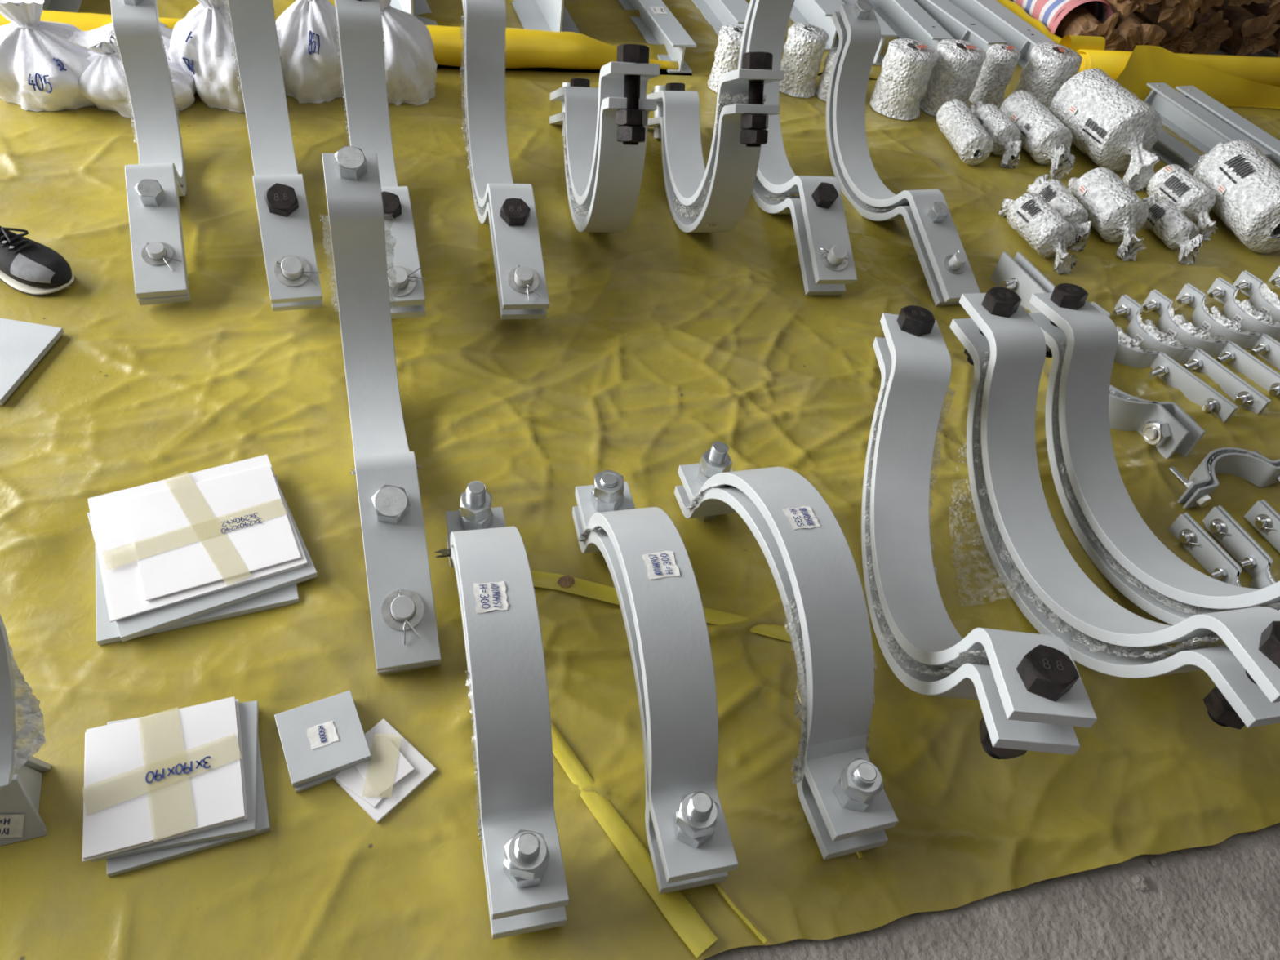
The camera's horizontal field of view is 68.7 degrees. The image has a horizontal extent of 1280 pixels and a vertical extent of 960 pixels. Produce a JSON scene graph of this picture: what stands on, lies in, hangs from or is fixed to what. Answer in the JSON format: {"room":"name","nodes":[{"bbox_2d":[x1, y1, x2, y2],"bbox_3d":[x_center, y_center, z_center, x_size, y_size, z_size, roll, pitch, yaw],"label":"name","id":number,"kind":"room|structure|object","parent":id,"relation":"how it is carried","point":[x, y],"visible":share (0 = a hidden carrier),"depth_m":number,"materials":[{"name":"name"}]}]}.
{"room":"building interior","nodes":[
{"label":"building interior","id":0,"kind":"room"},
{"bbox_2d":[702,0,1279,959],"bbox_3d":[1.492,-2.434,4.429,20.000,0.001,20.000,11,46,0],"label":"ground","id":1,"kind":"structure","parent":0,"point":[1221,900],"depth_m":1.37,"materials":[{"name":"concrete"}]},
{"bbox_2d":[78,0,1062,79],"bbox_3d":[-0.814,-2.208,3.710,4.720,0.105,2.420,-5,48,-15],"label":"plastic sheet","id":2,"kind":"object","parent":1,"relation":"on","point":[606,21],"depth_m":3.31,"materials":[{"name":"plastic"}]},
{"bbox_2d":[0,9,677,70],"bbox_3d":[-1.434,-1.285,2.703,3.250,0.111,0.191,-5,48,-15],"label":"roll","id":3,"kind":"object","parent":2,"relation":"on","point":[525,48],"visible":0.36,"depth_m":2.94,"materials":[{"name":"plastic"}]},
{"bbox_2d":[390,0,437,25],"bbox_3d":[-0.933,-1.971,3.386,0.180,0.200,1.204,-9,49,-19],"label":"steel section","id":4,"kind":"object","parent":2,"relation":"on","point":[415,7],"visible":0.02,"depth_m":3.19,"materials":[{"name":"paint"}]},
{"bbox_2d":[511,0,580,33],"bbox_3d":[-0.433,-1.984,3.483,0.190,0.210,1.238,-7,49,-17],"label":"steel section","id":5,"kind":"object","parent":2,"relation":"on","point":[539,15],"visible":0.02,"depth_m":3.27,"materials":[{"name":"paint"}]},
{"bbox_2d":[617,0,696,73],"bbox_3d":[-0.072,-1.923,3.570,0.084,0.097,1.450,-8,49,-17],"label":"steel section","id":6,"kind":"object","parent":2,"relation":"on","point":[657,24],"visible":1,"depth_m":3.22,"materials":[{"name":"paint"}]},
{"bbox_2d":[691,0,749,35],"bbox_3d":[0.280,-1.832,3.538,0.100,0.112,0.762,-6,48,-16],"label":"steel section","id":7,"kind":"object","parent":2,"relation":"on","point":[718,13],"visible":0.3,"depth_m":3.45,"materials":[{"name":"paint"}]},
{"bbox_2d":[789,0,844,50],"bbox_3d":[0.641,-1.869,3.627,0.120,0.130,0.655,-5,48,-14],"label":"steel section","id":8,"kind":"object","parent":2,"relation":"on","point":[819,13],"visible":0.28,"depth_m":3.50,"materials":[{"name":"paint"}]},
{"bbox_2d":[867,0,954,49],"bbox_3d":[1.007,-1.905,3.749,0.090,0.100,0.882,-5,48,-15],"label":"steel section","id":9,"kind":"object","parent":2,"relation":"on","point":[907,19],"visible":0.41,"depth_m":3.61,"materials":[{"name":"paint"}]},
{"bbox_2d":[914,0,1007,52],"bbox_3d":[1.159,-1.907,3.780,0.090,0.100,0.895,-11,50,-20],"label":"steel section","id":10,"kind":"object","parent":2,"relation":"on","point":[959,24],"visible":0.47,"depth_m":3.62,"materials":[{"name":"paint"}]},
{"bbox_2d":[948,0,1055,68],"bbox_3d":[1.377,-1.942,3.854,0.100,0.100,1.000,-9,49,-18],"label":"steel section","id":11,"kind":"object","parent":2,"relation":"on","point":[1018,33],"visible":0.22,"depth_m":3.70,"materials":[{"name":"paint"}]},
{"bbox_2d":[1013,0,1113,34],"bbox_3d":[1.700,-2.135,4.000,0.256,0.186,0.920,-1,47,-11],"label":"striped bag","id":12,"kind":"object","parent":2,"relation":"on","point":[1051,13],"visible":0.64,"depth_m":3.75,"materials":[{"name":"fabric"}]},
{"bbox_2d":[1106,0,1160,16],"bbox_3d":[1.822,-2.161,3.803,0.208,0.216,0.878,-2,47,-12],"label":"bundle","id":13,"kind":"object","parent":12,"relation":"on","point":[1126,7],"visible":1,"depth_m":3.57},
{"bbox_2d":[0,65,1279,959],"bbox_3d":[0.517,-0.416,2.299,5.750,0.041,2.713,-5,48,-15],"label":"plastic sheet","id":14,"kind":"object","parent":1,"relation":"on","point":[657,343],"visible":0.46,"depth_m":1.72,"materials":[{"name":"plastic"}]},
{"bbox_2d":[0,613,51,845],"bbox_3d":[-0.896,0.316,1.155,0.262,0.301,0.188,-9,49,-18],"label":"saddle","id":15,"kind":"object","parent":14,"relation":"on","point":[22,730],"visible":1,"depth_m":1.21,"materials":[{"name":"grey paint"}]},
{"bbox_2d":[0,317,63,404],"bbox_3d":[-1.283,-0.240,1.805,0.225,0.012,0.224,9,46,-2],"label":"steel plate","id":16,"kind":"object","parent":14,"relation":"on","point":[23,344],"visible":1,"depth_m":1.83,"materials":[{"name":"grey paint"}]},
{"bbox_2d":[0,226,75,295],"bbox_3d":[-1.330,-0.487,1.965,0.285,0.114,0.106,20,47,9],"label":"sneaker","id":17,"kind":"object","parent":14,"relation":"on","point":[28,266],"visible":1,"depth_m":1.94,"materials":[{"name":"fabric"}]},
{"bbox_2d":[0,0,96,111],"bbox_3d":[-1.572,-1.123,2.433,0.382,0.243,0.293,3,47,-8],"label":"woven bag","id":18,"kind":"object","parent":14,"relation":"on","point":[41,70],"visible":0.83,"depth_m":2.40,"materials":[{"name":"white"}]},
{"bbox_2d":[67,30,196,117],"bbox_3d":[-1.353,-1.099,2.499,0.308,0.172,0.261,-6,48,-16],"label":"woven bag","id":19,"kind":"object","parent":14,"relation":"on","point":[104,82],"visible":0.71,"depth_m":2.43,"materials":[{"name":"fabric"}]},
{"bbox_2d":[110,0,190,305],"bbox_3d":[-1.126,-0.796,2.138,0.124,0.351,0.897,-9,49,-18],"label":"clamp","id":20,"kind":"object","parent":14,"relation":"on","point":[155,184],"visible":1,"depth_m":2.23,"materials":[{"name":"metal"}]},
{"bbox_2d":[141,241,173,266],"bbox_3d":[-1.023,-0.480,1.984,0.061,0.022,0.059,-9,49,-18],"label":"bolt","id":21,"kind":"object","parent":20,"relation":"in","point":[153,253],"depth_m":1.97,"materials":[{"name":"metal"}]},
{"bbox_2d":[106,735,271,877],"bbox_3d":[-0.631,0.424,1.302,0.198,0.011,0.198,-11,50,-20],"label":"steel plate","id":22,"kind":"object","parent":14,"relation":"on","point":[122,864],"visible":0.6,"depth_m":1.24,"materials":[{"name":"grey paint"}]},
{"bbox_2d":[90,700,258,862],"bbox_3d":[-0.638,0.410,1.298,0.200,0.011,0.198,-5,48,-15],"label":"steel plate","id":23,"kind":"object","parent":22,"relation":"on","point":[249,711],"visible":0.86,"depth_m":1.28,"materials":[{"name":"grey paint"}]},
{"bbox_2d":[130,698,248,849],"bbox_3d":[-0.651,0.406,1.290,0.194,0.004,0.188,-9,49,-19],"label":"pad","id":24,"kind":"object","parent":23,"relation":"on","point":[237,702],"visible":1,"depth_m":1.30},
{"bbox_2d":[82,732,244,862],"bbox_3d":[-0.655,0.405,1.286,0.194,0.004,0.188,-10,50,-19],"label":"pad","id":25,"kind":"object","parent":24,"relation":"on","point":[240,819],"visible":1,"depth_m":1.23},
{"bbox_2d":[81,696,244,858],"bbox_3d":[-0.653,0.400,1.283,0.200,0.007,0.194,-10,50,-19],"label":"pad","id":26,"kind":"object","parent":25,"relation":"on","point":[154,777],"visible":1,"depth_m":1.28,"materials":[{"name":"white"}]},
{"bbox_2d":[95,475,299,645],"bbox_3d":[-0.744,0.123,1.566,0.295,0.012,0.285,-11,50,-20],"label":"steel plate","id":27,"kind":"object","parent":14,"relation":"on","point":[107,632],"visible":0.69,"depth_m":1.49,"materials":[{"name":"grey paint"}]},
{"bbox_2d":[87,484,317,641],"bbox_3d":[-0.732,0.108,1.565,0.298,0.012,0.275,-19,53,-26],"label":"steel plate","id":28,"kind":"object","parent":27,"relation":"on","point":[135,626],"visible":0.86,"depth_m":1.49,"materials":[{"name":"grey paint"}]},
{"bbox_2d":[87,498,304,622],"bbox_3d":[-0.747,0.088,1.571,0.291,0.004,0.270,-16,52,-24],"label":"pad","id":29,"kind":"object","parent":28,"relation":"on","point":[107,597],"visible":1,"depth_m":1.50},
{"bbox_2d":[88,454,307,621],"bbox_3d":[-0.743,0.085,1.570,0.291,0.004,0.270,-17,52,-24],"label":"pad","id":30,"kind":"object","parent":29,"relation":"on","point":[109,510],"visible":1,"depth_m":1.54,"materials":[{"name":"plastic"}]},
{"bbox_2d":[102,465,301,600],"bbox_3d":[-0.742,0.080,1.567,0.285,0.005,0.275,-16,52,-24],"label":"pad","id":31,"kind":"object","parent":30,"relation":"on","point":[188,535],"visible":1,"depth_m":1.56,"materials":[{"name":"white"}]},
{"bbox_2d":[168,0,244,112],"bbox_3d":[-1.141,-1.193,2.555,0.266,0.277,0.252,19,46,7],"label":"woven bag","id":32,"kind":"object","parent":14,"relation":"on","point":[201,43],"visible":0.59,"depth_m":2.48,"materials":[{"name":"white"}]},
{"bbox_2d":[223,0,323,311],"bbox_3d":[-0.833,-0.839,2.076,0.123,0.576,0.910,-9,49,-18],"label":"clamp","id":33,"kind":"object","parent":14,"relation":"on","point":[285,225],"visible":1,"depth_m":2.27,"materials":[{"name":"metal"}]},
{"bbox_2d":[274,254,310,286],"bbox_3d":[-0.725,-0.436,1.951,0.071,0.036,0.064,-9,49,-18],"label":"bolt","id":34,"kind":"object","parent":33,"relation":"in","point":[290,270],"depth_m":1.94,"materials":[{"name":"metal"}]},
{"bbox_2d":[275,723,339,793],"bbox_3d":[-0.462,0.386,1.372,0.110,0.008,0.116,-16,52,-24],"label":"plate","id":35,"kind":"object","parent":14,"relation":"on","point":[312,784],"visible":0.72,"depth_m":1.33,"materials":[{"name":"grey paint"}]},
{"bbox_2d":[282,747,370,787],"bbox_3d":[-0.464,0.378,1.368,0.110,0.008,0.116,-15,51,-23],"label":"plate","id":36,"kind":"object","parent":35,"relation":"on","point":[351,766],"visible":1,"depth_m":1.33,"materials":[{"name":"grey paint"}]},
{"bbox_2d":[274,690,371,786],"bbox_3d":[-0.462,0.372,1.361,0.110,0.010,0.116,-15,51,-23],"label":"plate","id":37,"kind":"object","parent":36,"relation":"on","point":[324,736],"visible":1,"depth_m":1.36,"materials":[{"name":"grey paint"}]},
{"bbox_2d":[275,0,344,103],"bbox_3d":[-0.925,-1.240,2.619,0.221,0.306,0.234,-6,48,-16],"label":"woven bag","id":38,"kind":"object","parent":14,"relation":"on","point":[308,33],"visible":0.82,"depth_m":2.57,"materials":[{"name":"white"}]},
{"bbox_2d":[334,0,426,318],"bbox_3d":[-0.593,-0.755,2.117,0.121,0.460,0.881,-7,49,-16],"label":"clamp","id":39,"kind":"object","parent":14,"relation":"on","point":[359,22],"visible":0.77,"depth_m":2.23,"materials":[{"name":"metal"}]},
{"bbox_2d":[386,266,415,297],"bbox_3d":[-0.499,-0.409,1.927,0.074,0.027,0.070,-7,49,-16],"label":"bolt","id":40,"kind":"object","parent":39,"relation":"in","point":[404,279],"depth_m":1.92,"materials":[{"name":"metal"}]},
{"bbox_2d":[320,145,441,674],"bbox_3d":[-0.448,-0.160,1.599,0.136,0.441,0.900,-6,48,-16],"label":"clamp","id":41,"kind":"object","parent":14,"relation":"on","point":[402,609],"visible":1,"depth_m":1.70,"materials":[{"name":"metal"}]},
{"bbox_2d":[381,589,424,631],"bbox_3d":[-0.370,0.203,1.460,0.065,0.028,0.060,-6,48,-16],"label":"washer","id":42,"kind":"object","parent":41,"relation":"in","point":[402,610],"depth_m":1.45,"materials":[{"name":"metal"}]},
{"bbox_2d":[333,719,436,823],"bbox_3d":[-0.376,0.419,1.357,0.117,0.006,0.109,35,51,21],"label":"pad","id":43,"kind":"object","parent":14,"relation":"on","point":[424,769],"visible":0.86,"depth_m":1.35,"materials":[{"name":"plastic"}]},
{"bbox_2d":[334,738,395,808],"bbox_3d":[-0.384,0.421,1.348,0.076,0.003,0.076,29,49,17],"label":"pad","id":44,"kind":"object","parent":43,"relation":"on","point":[351,778],"visible":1,"depth_m":1.33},
{"bbox_2d":[354,733,414,797],"bbox_3d":[-0.372,0.412,1.353,0.079,0.004,0.105,-16,52,-24],"label":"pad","id":45,"kind":"object","parent":44,"relation":"on","point":[387,766],"visible":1,"depth_m":1.35,"materials":[{"name":"beige"}]},
{"bbox_2d":[379,0,437,106],"bbox_3d":[-0.719,-1.253,2.690,0.265,0.276,0.266,-2,47,-12],"label":"woven bag","id":46,"kind":"object","parent":14,"relation":"on","point":[411,65],"visible":0.53,"depth_m":2.66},
{"bbox_2d":[434,480,568,939],"bbox_3d":[-0.214,0.268,1.354,0.126,0.293,0.673,-4,48,-14],"label":"clamp","id":47,"kind":"object","parent":14,"relation":"on","point":[526,882],"visible":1,"depth_m":1.22,"materials":[{"name":"metal"}]},
{"bbox_2d":[460,0,549,319],"bbox_3d":[-0.338,-0.815,2.224,0.130,0.459,0.973,-4,48,-14],"label":"clamp","id":48,"kind":"object","parent":14,"relation":"on","point":[508,207],"visible":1,"depth_m":2.34,"materials":[{"name":"metal"}]},
{"bbox_2d":[507,266,538,293],"bbox_3d":[-0.252,-0.432,2.024,0.068,0.025,0.065,-4,48,-14],"label":"bolt","id":49,"kind":"object","parent":48,"relation":"in","point":[520,279],"depth_m":2.01,"materials":[{"name":"metal"}]},
{"bbox_2d":[549,44,660,232],"bbox_3d":[-0.104,-0.931,2.296,0.120,0.585,0.930,-2,47,-12],"label":"clamp","id":50,"kind":"object","parent":14,"relation":"on","point":[605,126],"visible":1,"depth_m":2.05,"materials":[{"name":"metal"}]},
{"bbox_2d":[572,470,737,893],"bbox_3d":[0.006,0.229,1.417,0.116,0.313,0.700,-4,48,-14],"label":"clamp","id":51,"kind":"object","parent":14,"relation":"on","point":[646,556],"visible":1,"depth_m":1.27,"materials":[{"name":"metal"}]},
{"bbox_2d":[646,51,784,232],"bbox_3d":[0.158,-0.953,2.367,0.119,0.567,0.912,-2,47,-12],"label":"clamp","id":52,"kind":"object","parent":14,"relation":"on","point":[715,198],"visible":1,"depth_m":2.18,"materials":[{"name":"metal"}]},
{"bbox_2d":[707,24,743,93],"bbox_3d":[0.301,-1.371,3.051,0.131,0.187,0.130,11,46,0],"label":"wrapped package","id":53,"kind":"object","parent":14,"relation":"on","point":[726,53],"visible":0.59,"depth_m":3.00,"materials":[{"name":"plastic"}]},
{"bbox_2d":[674,441,898,859],"bbox_3d":[0.223,0.187,1.483,0.143,0.333,0.730,-7,49,-16],"label":"clamp","id":54,"kind":"object","parent":14,"relation":"on","point":[847,809],"visible":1,"depth_m":1.34,"materials":[{"name":"metal"}]},
{"bbox_2d":[737,0,857,295],"bbox_3d":[0.413,-0.960,2.434,0.118,0.569,0.941,-3,48,-13],"label":"clamp","id":55,"kind":"object","parent":14,"relation":"on","point":[827,264],"visible":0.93,"depth_m":2.38,"materials":[{"name":"metal"}]},
{"bbox_2d":[821,244,848,271],"bbox_3d":[0.474,-0.541,2.279,0.070,0.034,0.063,-3,48,-13],"label":"bolt","id":56,"kind":"object","parent":55,"relation":"in","point":[833,259],"depth_m":2.27,"materials":[{"name":"metal"}]},
{"bbox_2d":[779,22,829,97],"bbox_3d":[0.542,-1.402,3.119,0.144,0.197,0.141,11,46,0],"label":"wrapped package","id":57,"kind":"object","parent":14,"relation":"on","point":[804,46],"visible":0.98,"depth_m":3.07,"materials":[{"name":"plastic"}]},
{"bbox_2d":[816,47,837,101],"bbox_3d":[0.657,-1.355,3.126,0.103,0.152,0.100,11,46,0],"label":"wrapped package","id":58,"kind":"object","parent":14,"relation":"on","point":[822,90],"visible":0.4,"depth_m":3.11,"materials":[{"name":"plastic"}]},
{"bbox_2d":[826,0,980,306],"bbox_3d":[0.704,-0.897,2.509,0.114,0.447,0.906,-8,49,-17],"label":"clamp","id":59,"kind":"object","parent":14,"relation":"on","point":[946,268],"visible":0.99,"depth_m":2.62,"materials":[{"name":"metal"}]},
{"bbox_2d":[870,38,938,119],"bbox_3d":[0.881,-1.341,3.110,0.176,0.216,0.175,11,46,0],"label":"wrapped package","id":60,"kind":"object","parent":14,"relation":"on","point":[908,64],"visible":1,"depth_m":3.06,"materials":[{"name":"plastic"}]},
{"bbox_2d":[920,39,986,116],"bbox_3d":[1.058,-1.362,3.161,0.180,0.218,0.178,11,46,0],"label":"wrapped package","id":61,"kind":"object","parent":14,"relation":"on","point":[955,73],"visible":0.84,"depth_m":3.10,"materials":[{"name":"plastic"}]},
{"bbox_2d":[936,98,993,164],"bbox_3d":[1.039,-1.114,2.999,0.106,0.107,0.263,0,47,-10],"label":"wrapped package","id":62,"kind":"object","parent":14,"relation":"on","point":[969,139],"visible":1,"depth_m":2.94,"materials":[{"name":"plastic"}]},
{"bbox_2d":[861,305,1097,759],"bbox_3d":[0.506,0.083,1.560,0.170,0.406,0.916,7,46,-4],"label":"clamp","id":63,"kind":"object","parent":14,"relation":"on","point":[1029,689],"visible":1,"depth_m":1.62,"materials":[{"name":"metal"}]},
{"bbox_2d":[968,44,1020,107],"bbox_3d":[1.237,-1.414,3.258,0.120,0.196,0.122,11,46,0],"label":"wrapped package","id":64,"kind":"object","parent":14,"relation":"on","point":[997,68],"visible":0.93,"depth_m":3.22,"materials":[{"name":"plastic"}]},
{"bbox_2d":[969,100,1022,168],"bbox_3d":[1.151,-1.136,3.041,0.109,0.106,0.298,-5,48,-15],"label":"wrapped package","id":65,"kind":"object","parent":14,"relation":"on","point":[1005,134],"visible":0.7,"depth_m":2.98,"materials":[{"name":"plastic"}]},
{"bbox_2d":[999,89,1075,178],"bbox_3d":[1.298,-1.129,3.044,0.134,0.131,0.357,-4,48,-14],"label":"wrapped package","id":66,"kind":"object","parent":14,"relation":"on","point":[1043,136],"visible":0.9,"depth_m":2.99,"materials":[{"name":"plastic"}]},
{"bbox_2d":[998,192,1077,274],"bbox_3d":[1.128,-0.717,2.636,0.111,0.112,0.321,-8,49,-17],"label":"wrapped package","id":67,"kind":"object","parent":14,"relation":"on","point":[1037,222],"visible":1,"depth_m":2.59,"materials":[{"name":"plastic"}]},
{"bbox_2d":[1016,199,1040,222],"bbox_3d":[1.088,-0.752,2.616,0.034,0.040,0.053,-8,49,-17],"label":"print","id":68,"kind":"object","parent":67,"relation":"attached to","point":[1028,211],"depth_m":2.62,"materials":[{"name":"black"}]},
{"bbox_2d":[1011,42,1082,109],"bbox_3d":[1.423,-1.410,3.280,0.189,0.209,0.190,11,46,0],"label":"wrapped package","id":69,"kind":"object","parent":14,"relation":"on","point":[1049,66],"visible":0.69,"depth_m":3.21,"materials":[{"name":"plastic"}]},
{"bbox_2d":[1026,173,1091,251],"bbox_3d":[1.230,-0.798,2.743,0.097,0.095,0.306,-1,47,-12],"label":"wrapped package","id":70,"kind":"object","parent":14,"relation":"on","point":[1053,191],"visible":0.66,"depth_m":2.69,"materials":[{"name":"plastic"}]},
{"bbox_2d":[990,251,1205,458],"bbox_3d":[1.036,-0.313,2.252,0.204,0.095,0.701,-10,50,-19],"label":"clamp","id":71,"kind":"object","parent":14,"relation":"on","point":[1164,425],"visible":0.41,"depth_m":2.09,"materials":[{"name":"metal"}]},
{"bbox_2d":[1048,68,1162,191],"bbox_3d":[1.536,-1.143,3.040,0.223,0.219,0.414,-8,49,-17],"label":"wrapped package","id":72,"kind":"object","parent":14,"relation":"on","point":[1107,122],"visible":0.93,"depth_m":2.98,"materials":[{"name":"plastic"}]},
{"bbox_2d":[1082,117,1106,143],"bbox_3d":[1.445,-1.111,2.977,0.005,0.041,0.091,-8,49,-17],"label":"print","id":73,"kind":"object","parent":72,"relation":"attached to","point":[1094,129],"depth_m":2.98,"materials":[{"name":"black"}]},
{"bbox_2d":[1066,167,1148,261],"bbox_3d":[1.376,-0.804,2.745,0.141,0.139,0.364,-2,47,-13],"label":"wrapped package","id":74,"kind":"object","parent":14,"relation":"on","point":[1114,210],"visible":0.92,"depth_m":2.69,"materials":[{"name":"plastic"}]},
{"bbox_2d":[949,286,1279,729],"bbox_3d":[0.764,0.056,1.633,0.128,0.404,0.921,-3,48,-14],"label":"clamp","id":75,"kind":"object","parent":14,"relation":"on","point":[1005,346],"visible":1,"depth_m":1.71,"materials":[{"name":"metal"}]},
{"bbox_2d":[1028,283,1279,625],"bbox_3d":[0.959,-0.024,1.702,0.119,0.467,0.904,-4,48,-14],"label":"clamp","id":76,"kind":"object","parent":14,"relation":"on","point":[1082,341],"visible":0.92,"depth_m":1.86,"materials":[{"name":"metal"}]},
{"bbox_2d":[1089,301,1238,422],"bbox_3d":[1.243,-0.288,2.286,0.102,0.071,0.433,-19,53,-26],"label":"clamp","id":77,"kind":"object","parent":14,"relation":"on","point":[1175,375],"visible":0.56,"depth_m":2.26,"materials":[{"name":"metal"}]},
{"bbox_2d":[1058,35,1279,108],"bbox_3d":[2.670,-1.608,3.721,2.230,0.175,0.274,-5,48,-15],"label":"tarp","id":78,"kind":"object","parent":14,"relation":"on","point":[1240,81],"visible":0.76,"depth_m":3.51,"materials":[{"name":"plastic"}]},
{"bbox_2d":[1142,192,1203,264],"bbox_3d":[1.567,-0.754,2.766,0.093,0.090,0.274,-3,48,-14],"label":"wrapped package","id":79,"kind":"object","parent":14,"relation":"on","point":[1169,224],"visible":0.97,"depth_m":2.72,"materials":[{"name":"white"}]},
{"bbox_2d":[1149,128,1200,171],"bbox_3d":[1.792,-1.150,3.213,0.080,0.050,0.484,-11,50,-20],"label":"steel section","id":80,"kind":"object","parent":14,"relation":"on","point":[1170,150],"visible":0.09,"depth_m":3.17,"materials":[{"name":"paint"}]},
{"bbox_2d":[1143,164,1217,239],"bbox_3d":[1.667,-0.878,2.883,0.122,0.119,0.320,-7,49,-17],"label":"wrapped package","id":81,"kind":"object","parent":14,"relation":"on","point":[1173,183],"visible":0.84,"depth_m":2.83,"materials":[{"name":"plastic"}]},
{"bbox_2d":[1159,174,1190,202],"bbox_3d":[1.627,-0.887,2.847,0.027,0.050,0.077,-7,49,-17],"label":"print","id":82,"kind":"object","parent":81,"relation":"attached to","point":[1173,188],"depth_m":2.85,"materials":[{"name":"black"}]},
{"bbox_2d":[1111,293,1271,413],"bbox_3d":[1.347,-0.315,2.328,0.114,0.075,0.444,-18,53,-25],"label":"clamp","id":83,"kind":"object","parent":14,"relation":"on","point":[1241,392],"visible":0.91,"depth_m":2.31,"materials":[{"name":"metal"}]},
{"bbox_2d":[1143,82,1272,156],"bbox_3d":[1.984,-1.245,3.314,0.084,0.086,0.532,-10,50,-19],"label":"steel section","id":84,"kind":"object","parent":14,"relation":"on","point":[1202,130],"visible":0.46,"depth_m":3.33,"materials":[{"name":"paint"}]},
{"bbox_2d":[1142,288,1279,398],"bbox_3d":[1.453,-0.340,2.367,0.114,0.079,0.444,-20,53,-26],"label":"clamp","id":85,"kind":"object","parent":14,"relation":"on","point":[1176,326],"visible":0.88,"depth_m":2.36,"materials":[{"name":"metal"}]},
{"bbox_2d":[1168,512,1260,610],"bbox_3d":[1.142,0.195,1.816,0.075,0.057,0.308,-11,50,-20],"label":"clamp","id":86,"kind":"object","parent":14,"relation":"on","point":[1220,566],"visible":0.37,"depth_m":1.86,"materials":[{"name":"metal"}]},
{"bbox_2d":[1168,447,1279,509],"bbox_3d":[1.278,-0.012,2.032,0.298,0.066,0.105,-12,50,-20],"label":"clamp","id":87,"kind":"object","parent":14,"relation":"on","point":[1253,467],"visible":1,"depth_m":2.03,"materials":[{"name":"metal"}]},
{"bbox_2d":[1175,283,1279,369],"bbox_3d":[1.569,-0.362,2.418,0.114,0.068,0.444,-20,53,-26],"label":"clamp","id":88,"kind":"object","parent":14,"relation":"on","point":[1268,348],"visible":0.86,"depth_m":2.42,"materials":[{"name":"metal"}]},
{"bbox_2d":[1175,85,1279,168],"bbox_3d":[2.151,-1.149,3.254,0.084,0.086,0.794,-11,50,-20],"label":"steel section","id":89,"kind":"object","parent":14,"relation":"on","point":[1272,144],"visible":0.46,"depth_m":3.30,"materials":[{"name":"paint"}]},
{"bbox_2d":[1188,140,1279,253],"bbox_3d":[1.856,-0.895,2.878,0.204,0.199,0.444,2,47,-9],"label":"wrapped package","id":90,"kind":"object","parent":14,"relation":"on","point":[1245,183],"visible":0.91,"depth_m":2.79,"materials":[{"name":"plastic"}]},
{"bbox_2d":[1218,154,1255,183],"bbox_3d":[1.797,-0.935,2.813,0.045,0.049,0.094,2,47,-9],"label":"print","id":91,"kind":"object","parent":90,"relation":"attached to","point":[1234,168],"depth_m":2.82,"materials":[{"name":"black"}]},
{"bbox_2d":[1202,505,1279,610],"bbox_3d":[1.222,0.179,1.846,0.072,0.058,0.301,-9,49,-19],"label":"clamp","id":92,"kind":"object","parent":14,"relation":"on","point":[1249,555],"visible":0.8,"depth_m":1.88,"materials":[{"name":"metal"}]},
{"bbox_2d":[1207,276,1279,342],"bbox_3d":[1.681,-0.390,2.461,0.115,0.075,0.443,-19,53,-26],"label":"clamp","id":93,"kind":"object","parent":14,"relation":"on","point":[1221,290],"visible":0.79,"depth_m":2.48,"materials":[{"name":"metal"}]},
{"bbox_2d":[1233,270,1279,323],"bbox_3d":[1.784,-0.421,2.505,0.114,0.084,0.444,-20,53,-26],"label":"clamp","id":94,"kind":"object","parent":14,"relation":"on","point":[1264,300],"visible":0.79,"depth_m":2.56,"materials":[{"name":"metal"}]},
{"bbox_2d":[1244,499,1279,552],"bbox_3d":[1.333,0.169,1.876,0.073,0.058,0.305,-9,49,-19],"label":"clamp","id":95,"kind":"object","parent":14,"relation":"on","point":[1261,516],"visible":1,"depth_m":1.94,"materials":[{"name":"metal"}]},
{"bbox_2d":[1054,4,1126,50],"bbox_3d":[1.742,-2.002,3.901,0.223,0.220,0.878,1,47,-10],"label":"bundle","id":96,"kind":"object","parent":1,"relation":"on","point":[1078,21],"visible":0.33,"depth_m":3.65,"materials":[{"name":"paper"}]},
{"bbox_2d":[1104,0,1165,51],"bbox_3d":[1.913,-2.002,3.962,0.184,0.188,0.880,-1,47,-11],"label":"bundle","id":97,"kind":"object","parent":1,"relation":"on","point":[1135,32],"visible":0.27,"depth_m":3.65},
{"bbox_2d":[1154,0,1202,28],"bbox_3d":[2.035,-2.152,3.882,0.169,0.194,0.878,-1,47,-12],"label":"bundle","id":98,"kind":"object","parent":97,"relation":"on","point":[1175,12],"visible":0.96,"depth_m":3.63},
{"bbox_2d":[1132,4,1196,53],"bbox_3d":[2.102,-2.064,4.064,0.198,0.175,0.878,-1,47,-11],"label":"bundle","id":99,"kind":"object","parent":1,"relation":"on","point":[1178,38],"visible":0.38,"depth_m":3.78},
{"bbox_2d":[1186,7,1232,54],"bbox_3d":[2.337,-2.170,4.194,0.197,0.194,0.879,0,47,-10],"label":"bundle","id":100,"kind":"object","parent":1,"relation":"on","point":[1209,29],"visible":0.49,"depth_m":3.91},
{"bbox_2d":[1210,0,1279,56],"bbox_3d":[2.523,-2.180,4.218,0.211,0.198,0.880,-3,48,-13],"label":"bundle","id":101,"kind":"object","parent":1,"relation":"on","point":[1251,33],"visible":0.71,"depth_m":3.97,"materials":[{"name":"paper"}]},
{"bbox_2d":[1240,0,1279,57],"bbox_3d":[2.746,-2.134,4.255,0.192,0.166,0.877,-2,47,-12],"label":"bundle","id":102,"kind":"object","parent":1,"relation":"on","point":[1256,9],"visible":0.19,"depth_m":4.11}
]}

